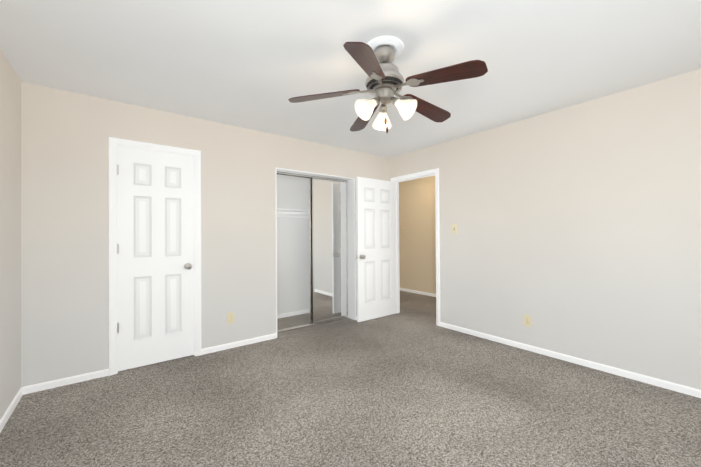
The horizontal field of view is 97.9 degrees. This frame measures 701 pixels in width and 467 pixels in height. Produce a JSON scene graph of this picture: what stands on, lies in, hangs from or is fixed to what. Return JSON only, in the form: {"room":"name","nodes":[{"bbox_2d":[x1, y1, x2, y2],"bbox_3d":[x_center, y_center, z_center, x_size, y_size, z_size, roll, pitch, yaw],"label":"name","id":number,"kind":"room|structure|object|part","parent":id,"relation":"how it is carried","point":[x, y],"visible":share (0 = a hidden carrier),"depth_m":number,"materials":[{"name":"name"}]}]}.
{"room":"empty bedroom","nodes":[
{"label":"empty bedroom","id":0,"kind":"room"},
{"bbox_2d":[0,47,20,419],"bbox_3d":[-1.332,0.013,0.690,0.100,2.440,4.180,0,0,-38],"label":"wall","id":1,"kind":"structure","parent":0,"point":[10,233],"depth_m":2.12,"materials":[{"name":"paint"}]},
{"bbox_2d":[0,387,23,432],"bbox_3d":[-1.311,1.205,0.756,0.012,0.058,4.080,0,0,-38],"label":"baseboard","id":2,"kind":"structure","parent":1,"relation":"attached to","point":[7,414],"depth_m":2.11,"materials":[{"name":"white wood"}]},
{"bbox_2d":[21,82,389,386],"bbox_3d":[-1.092,0.031,3.763,4.226,2.440,0.400,0,0,-38],"label":"wall","id":3,"kind":"structure","parent":0,"point":[65,135],"depth_m":2.68,"materials":[{"name":"paint"}]},
{"bbox_2d":[24,369,108,393],"bbox_3d":[-2.331,1.222,2.537,0.505,0.058,0.012,0,0,-38],"label":"baseboard","id":4,"kind":"structure","parent":3,"relation":"attached to","point":[102,373],"depth_m":2.52,"materials":[{"name":"white wood"}]},
{"bbox_2d":[117,146,193,370],"bbox_3d":[-1.857,0.224,2.942,0.626,2.025,0.177,0,0,-38],"label":"closed door","id":5,"kind":"structure","parent":3,"relation":"in","point":[155,253],"depth_m":2.91,"materials":[{"name":"white wood"}]},
{"bbox_2d":[109,137,201,375],"bbox_3d":[-1.869,0.198,2.963,0.748,2.106,0.118,0,0,-38],"label":"door frame","id":6,"kind":"structure","parent":3,"relation":"attached to","point":[115,142],"depth_m":2.74,"materials":[{"name":"white wood"}]},
{"bbox_2d":[227,312,233,323],"bbox_3d":[-1.307,0.923,3.330,0.070,0.115,0.008,0,0,-38],"label":"electrical outlet","id":7,"kind":"object","parent":3,"relation":"attached to","point":[230,317],"visible":1,"depth_m":3.33,"materials":[{"name":"beige plastic"}]},
{"bbox_2d":[202,333,276,354],"bbox_3d":[-1.210,1.221,3.399,0.824,0.058,0.012,0,0,-38],"label":"baseboard","id":8,"kind":"structure","parent":3,"relation":"attached to","point":[271,336],"depth_m":3.37,"materials":[{"name":"white wood"}]},
{"bbox_2d":[309,178,312,323],"bbox_3d":[-0.327,0.231,4.370,0.593,2.004,0.022,0,0,-38],"label":"mirrored closet door","id":9,"kind":"structure","parent":3,"relation":"in","point":[310,256],"depth_m":4.19,"materials":[{"name":"silver metal"}]},
{"bbox_2d":[277,171,347,181],"bbox_3d":[-0.536,-0.771,4.193,1.193,0.020,0.090,0,0,-38],"label":"track rail","id":10,"kind":"object","parent":3,"relation":"attached to","point":[292,174],"visible":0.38,"depth_m":4.10,"materials":[{"name":"silver metal"}]},
{"bbox_2d":[276,168,355,332],"bbox_3d":[-0.487,0.228,4.131,1.217,2.044,0.250,0,0,-38],"label":"door frame","id":11,"kind":"structure","parent":3,"relation":"attached to","point":[351,254],"depth_m":4.42,"materials":[{"name":"white wood"}]},
{"bbox_2d":[312,178,347,323],"bbox_3d":[-0.281,0.230,4.352,0.593,2.004,0.022,0,0,-38],"label":"mirrored closet door","id":12,"kind":"structure","parent":3,"relation":"in","point":[330,244],"depth_m":4.34,"materials":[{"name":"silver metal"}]},
{"bbox_2d":[277,174,309,313],"bbox_3d":[-0.933,0.037,4.705,2.020,2.440,0.100,0,0,-38],"label":"wall","id":13,"kind":"structure","parent":0,"point":[292,261],"depth_m":4.65,"materials":[{"name":"paint"}]},
{"bbox_2d":[277,208,308,217],"bbox_3d":[-0.813,-0.297,4.548,1.820,0.103,0.300,0,0,-38],"label":"closet shelf","id":14,"kind":"object","parent":13,"relation":"attached to","point":[293,213],"visible":0.12,"depth_m":4.52,"materials":[{"name":"white wood"}]},
{"bbox_2d":[277,309,309,318],"bbox_3d":[-0.681,1.224,4.380,1.820,0.058,0.700,0,0,-38],"label":"baseboard","id":15,"kind":"structure","parent":13,"relation":"attached to","point":[283,315],"depth_m":4.66,"materials":[{"name":"white wood"}]},
{"bbox_2d":[0,290,700,466],"bbox_3d":[0.264,1.290,3.271,5.773,0.100,6.350,0,0,-38],"label":"floor","id":16,"kind":"structure","parent":0,"point":[411,384],"depth_m":2.13,"materials":[{"name":"carpet"}]},
{"bbox_2d":[277,317,348,332],"bbox_3d":[-0.523,1.244,4.180,1.193,0.014,0.082,0,0,-38],"label":"floor track","id":17,"kind":"object","parent":16,"relation":"on","point":[294,328],"visible":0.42,"depth_m":4.09,"materials":[{"name":"silver metal"}]},
{"bbox_2d":[0,0,700,157],"bbox_3d":[0.248,-1.250,3.287,5.773,0.100,6.350,0,0,-38],"label":"ceiling","id":18,"kind":"structure","parent":0,"point":[256,65],"depth_m":2.06,"materials":[{"name":"paint"}]},
{"bbox_2d":[288,36,487,132],"bbox_3d":[0.259,-0.926,2.005,1.167,0.564,1.204,0,0,-38],"label":"ceiling fan","id":19,"kind":"object","parent":18,"relation":"hanging from","point":[374,59],"visible":1,"depth_m":1.92,"materials":[{"name":"brown wood"}]},
{"bbox_3d":[-0.117,-0.900,1.996,0.573,0.023,0.137,-7,11,1],"label":"blade","id":20,"kind":"part","parent":19,"relation":"part of","materials":[{"name":"brown wood"}]},
{"bbox_3d":[0.108,-0.903,1.668,0.137,0.023,0.573,12,11,18],"label":"blade","id":21,"kind":"part","parent":19,"relation":"part of","materials":[{"name":"brown wood"}]},
{"bbox_3d":[0.126,-0.899,2.312,0.137,0.023,0.573,-13,-4,-18],"label":"blade","id":22,"kind":"part","parent":19,"relation":"part of","materials":[{"name":"brown wood"}]},
{"bbox_3d":[0.501,-0.902,2.178,0.573,0.023,0.137,8,-17,-34],"label":"blade","id":23,"kind":"part","parent":19,"relation":"part of","materials":[{"name":"brown wood"}]},
{"bbox_3d":[0.490,-0.905,1.780,0.573,0.023,0.137,8,-7,37],"label":"blade","id":24,"kind":"part","parent":19,"relation":"part of","materials":[{"name":"brown wood"}]},
{"bbox_2d":[399,176,435,293],"bbox_3d":[2.124,0.022,5.503,0.100,2.440,5.100,0,0,-38],"label":"wall","id":25,"kind":"structure","parent":0,"point":[417,247],"depth_m":6.35,"materials":[{"name":"paint"}]},
{"bbox_2d":[400,288,435,296],"bbox_3d":[2.087,1.213,5.461,0.012,0.058,4.900,0,0,-38],"label":"baseboard","id":26,"kind":"structure","parent":25,"relation":"attached to","point":[419,292],"depth_m":6.33,"materials":[{"name":"white wood"}]},
{"bbox_2d":[390,69,700,389],"bbox_3d":[1.939,0.009,3.204,0.100,2.440,4.180,0,0,-38],"label":"wall","id":27,"kind":"structure","parent":0,"point":[578,234],"depth_m":2.81,"materials":[{"name":"paint"}]},
{"bbox_2d":[391,168,439,325],"bbox_3d":[0.955,0.184,4.470,0.118,2.119,0.896,0,0,-38],"label":"door frame","id":28,"kind":"structure","parent":27,"relation":"attached to","point":[426,172],"depth_m":4.22,"materials":[{"name":"white wood"}]},
{"bbox_2d":[355,177,395,321],"bbox_3d":[0.396,0.219,4.493,0.772,2.025,0.177,0,0,-38],"label":"open door","id":29,"kind":"structure","parent":28,"relation":"attached to","point":[375,256],"depth_m":4.45,"materials":[{"name":"white wood"}]},
{"bbox_2d":[452,224,456,232],"bbox_3d":[1.324,-0.059,3.906,0.021,0.115,0.070,0,0,-38],"label":"light switch","id":30,"kind":"object","parent":27,"relation":"attached to","point":[454,228],"visible":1,"depth_m":3.91,"materials":[{"name":"beige plastic"}]},
{"bbox_2d":[524,315,530,326],"bbox_3d":[1.864,0.918,3.216,0.008,0.115,0.070,0,0,-38],"label":"electrical outlet","id":31,"kind":"object","parent":27,"relation":"attached to","point":[527,320],"visible":1,"depth_m":3.21,"materials":[{"name":"beige plastic"}]},
{"bbox_2d":[440,322,700,397],"bbox_3d":[2.147,1.196,2.844,0.012,0.058,3.117,0,0,-38],"label":"baseboard","id":32,"kind":"structure","parent":27,"relation":"attached to","point":[687,390],"depth_m":2.79,"materials":[{"name":"white wood"}]}
]}

